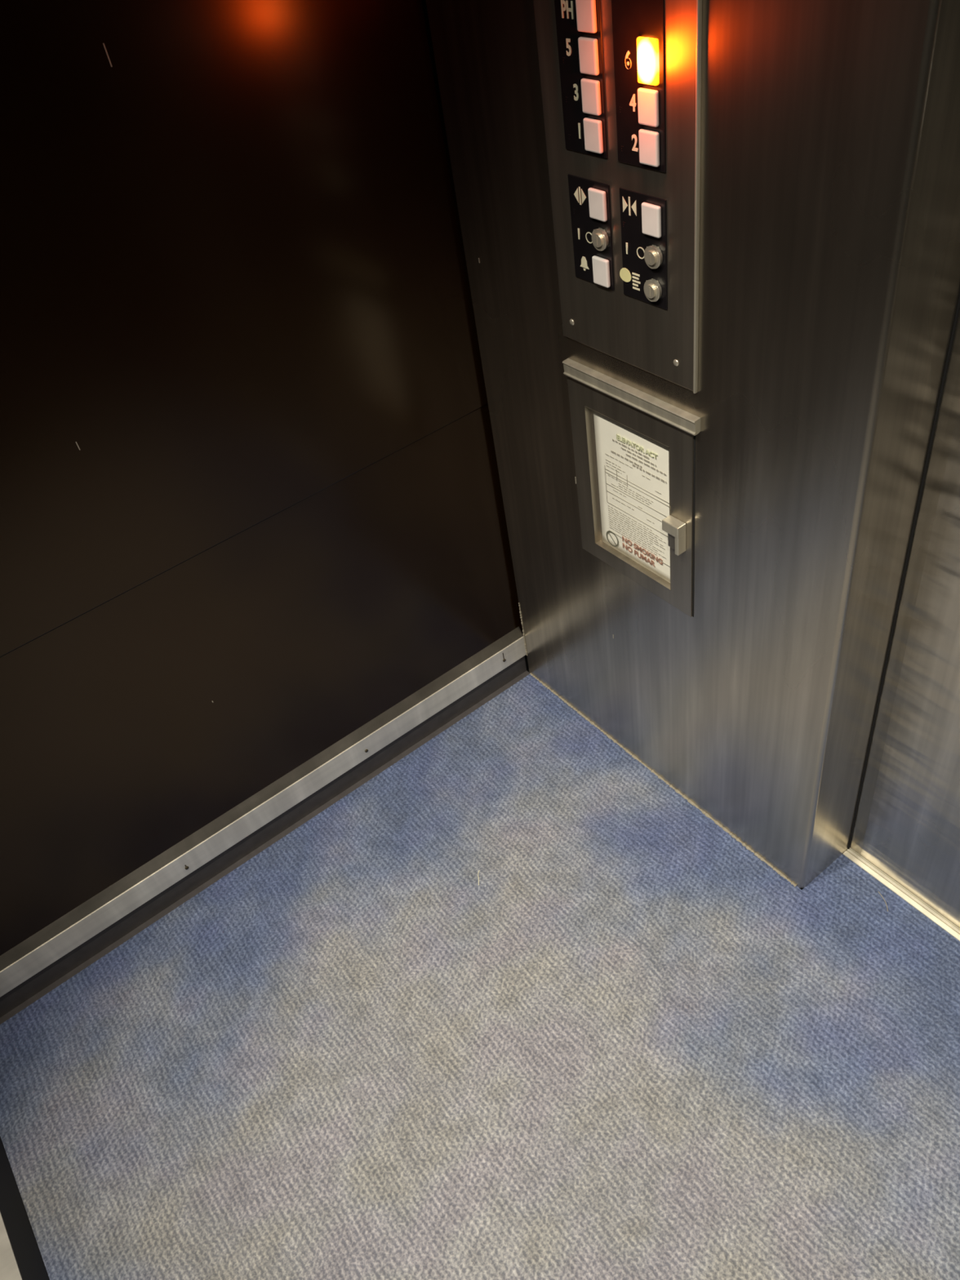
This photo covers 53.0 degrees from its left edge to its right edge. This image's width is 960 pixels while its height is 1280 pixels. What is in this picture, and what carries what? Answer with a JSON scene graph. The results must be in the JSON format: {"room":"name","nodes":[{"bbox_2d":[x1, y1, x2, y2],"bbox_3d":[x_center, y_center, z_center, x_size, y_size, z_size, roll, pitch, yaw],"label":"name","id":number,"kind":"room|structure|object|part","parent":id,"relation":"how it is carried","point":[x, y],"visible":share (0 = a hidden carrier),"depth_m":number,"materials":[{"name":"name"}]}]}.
{"room":"elevator interior","nodes":[
{"label":"elevator interior","id":0,"kind":"room"},
{"bbox_2d":[0,0,522,955],"bbox_3d":[-0.552,-0.519,0.940,1.220,2.200,0.032,-32,47,-21],"label":"wall","id":1,"kind":"structure","parent":0,"point":[251,508],"depth_m":1.29,"materials":[{"name":"laminate"}]},
{"bbox_2d":[0,626,526,996],"bbox_3d":[-0.376,0.288,1.690,1.160,0.070,0.023,-32,47,-21],"label":"trim","id":2,"kind":"structure","parent":1,"relation":"attached to","point":[31,956],"depth_m":1.67,"materials":[{"name":"metal"}]},
{"bbox_2d":[0,656,529,1024],"bbox_3d":[-0.391,0.337,1.736,1.200,0.064,0.033,-32,47,-21],"label":"baseboard","id":3,"kind":"structure","parent":1,"relation":"attached to","point":[113,933],"depth_m":1.71,"materials":[{"name":"metal"}]},
{"bbox_2d":[0,674,959,1279],"bbox_3d":[0.288,0.829,1.108,1.270,0.012,2.032,-32,47,-21],"label":"floor","id":4,"kind":"structure","parent":0,"point":[635,1048],"depth_m":1.40,"materials":[{"name":"carpet"}]},
{"bbox_2d":[425,0,959,888],"bbox_3d":[0.198,-0.637,0.981,0.151,2.300,0.679,-32,47,-21],"label":"wall","id":5,"kind":"structure","parent":0,"point":[829,253],"depth_m":1.12,"materials":[{"name":"metal"}]},
{"bbox_2d":[518,602,527,655],"bbox_3d":[0.084,-0.020,1.869,0.004,0.140,0.004,-32,47,-21],"label":"trim","id":6,"kind":"structure","parent":5,"relation":"attached to","point":[518,602],"depth_m":1.87,"materials":[{"name":"metal"}]},
{"bbox_2d":[533,0,702,393],"bbox_3d":[0.134,-0.570,0.988,0.014,0.628,0.237,-32,47,-21],"label":"control panel","id":7,"kind":"object","parent":5,"relation":"attached to","point":[620,80],"visible":1,"depth_m":1.04,"materials":[{"name":"metal"}]},
{"bbox_2d":[591,227,608,250],"bbox_3d":[0.138,-0.463,1.115,0.009,0.025,0.025,-32,47,-21],"label":"switch","id":8,"kind":"object","parent":7,"relation":"attached to","point":[600,236],"depth_m":1.11,"materials":[{"name":"metal"}]},
{"bbox_2d":[644,278,662,302],"bbox_3d":[0.194,-0.394,1.088,0.009,0.025,0.025,-32,47,-21],"label":"switch","id":9,"kind":"object","parent":7,"relation":"attached to","point":[652,286],"depth_m":1.08,"materials":[{"name":"metal"}]},
{"bbox_2d":[644,244,662,268],"bbox_3d":[0.190,-0.421,1.060,0.009,0.025,0.025,-32,47,-21],"label":"switch","id":10,"kind":"object","parent":7,"relation":"attached to","point":[653,254],"depth_m":1.06,"materials":[{"name":"metal"}]},
{"bbox_3d":[0.207,-0.515,0.914,0.005,0.628,0.003,-32,47,-21],"label":"edge trim","id":11,"kind":"part","parent":7,"relation":"part of","materials":[{"name":"metal"}]},
{"bbox_2d":[562,358,700,617],"bbox_3d":[0.209,-0.203,1.332,0.028,0.326,0.242,-32,47,-21],"label":"frame","id":12,"kind":"object","parent":5,"relation":"attached to","point":[590,390],"visible":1,"depth_m":1.29,"materials":[{"name":"metal"}]},
{"bbox_3d":[0.217,-0.201,1.352,0.002,0.238,0.160,-32,47,-21],"label":"panel","id":13,"kind":"part","parent":12,"relation":"part of","materials":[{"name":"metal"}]},
{"bbox_2d":[593,411,670,582],"bbox_3d":[0.216,-0.199,1.350,0.003,0.236,0.152,-32,47,-21],"label":"certificate","id":14,"kind":"object","parent":12,"relation":"attached to","point":[633,472],"visible":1,"depth_m":1.35,"materials":[{"name":"paper"}]},
{"bbox_2d":[529,673,796,886],"bbox_3d":[0.301,0.229,1.735,0.007,0.007,0.665,-32,47,-21],"label":"trim","id":15,"kind":"structure","parent":5,"relation":"attached to","point":[708,815],"depth_m":1.69,"materials":[{"name":"silver metal"}]},
{"bbox_2d":[524,654,803,889],"bbox_3d":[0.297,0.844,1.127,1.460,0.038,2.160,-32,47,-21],"label":"trim","id":16,"kind":"structure","parent":5,"relation":"attached to","point":[526,656],"depth_m":1.99,"materials":[{"name":"silver metal"}]},
{"bbox_2d":[843,847,959,941],"bbox_3d":[0.813,0.497,1.349,0.062,0.014,0.680,-32,47,-21],"label":"sill","id":17,"kind":"structure","parent":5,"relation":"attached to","point":[935,916],"depth_m":1.49,"materials":[{"name":"metal"}]},
{"bbox_2d":[847,293,959,848],"bbox_3d":[0.446,-0.412,0.850,0.002,2.076,0.002,-32,47,-21],"label":"trim","id":18,"kind":"structure","parent":5,"relation":"attached to","point":[958,302],"depth_m":1.13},
{"bbox_2d":[849,308,959,928],"bbox_3d":[0.549,-0.354,0.749,0.030,2.094,0.367,-32,47,-21],"label":"door","id":19,"kind":"structure","parent":5,"relation":"in","point":[907,824],"depth_m":1.27,"materials":[{"name":"metal"}]},
{"bbox_3d":[-0.408,0.330,0.080,0.020,2.300,2.140,-32,47,-21],"label":"wall","id":20,"kind":"structure","parent":0,"visible":0},
{"bbox_2d":[0,1212,22,1279],"bbox_3d":[-0.242,1.069,0.817,0.042,0.002,2.070,-32,47,-21],"label":"trim","id":21,"kind":"structure","parent":20,"relation":"attached to","point":[9,1268],"depth_m":1.20,"materials":[{"name":"metal"}]},
{"bbox_2d":[0,1136,49,1279],"bbox_3d":[-0.234,1.107,0.853,0.042,0.106,2.070,-32,47,-21],"label":"baseboard","id":22,"kind":"structure","parent":20,"relation":"attached to","point":[25,1248],"depth_m":1.28,"materials":[{"name":"black rubber"}]}
]}

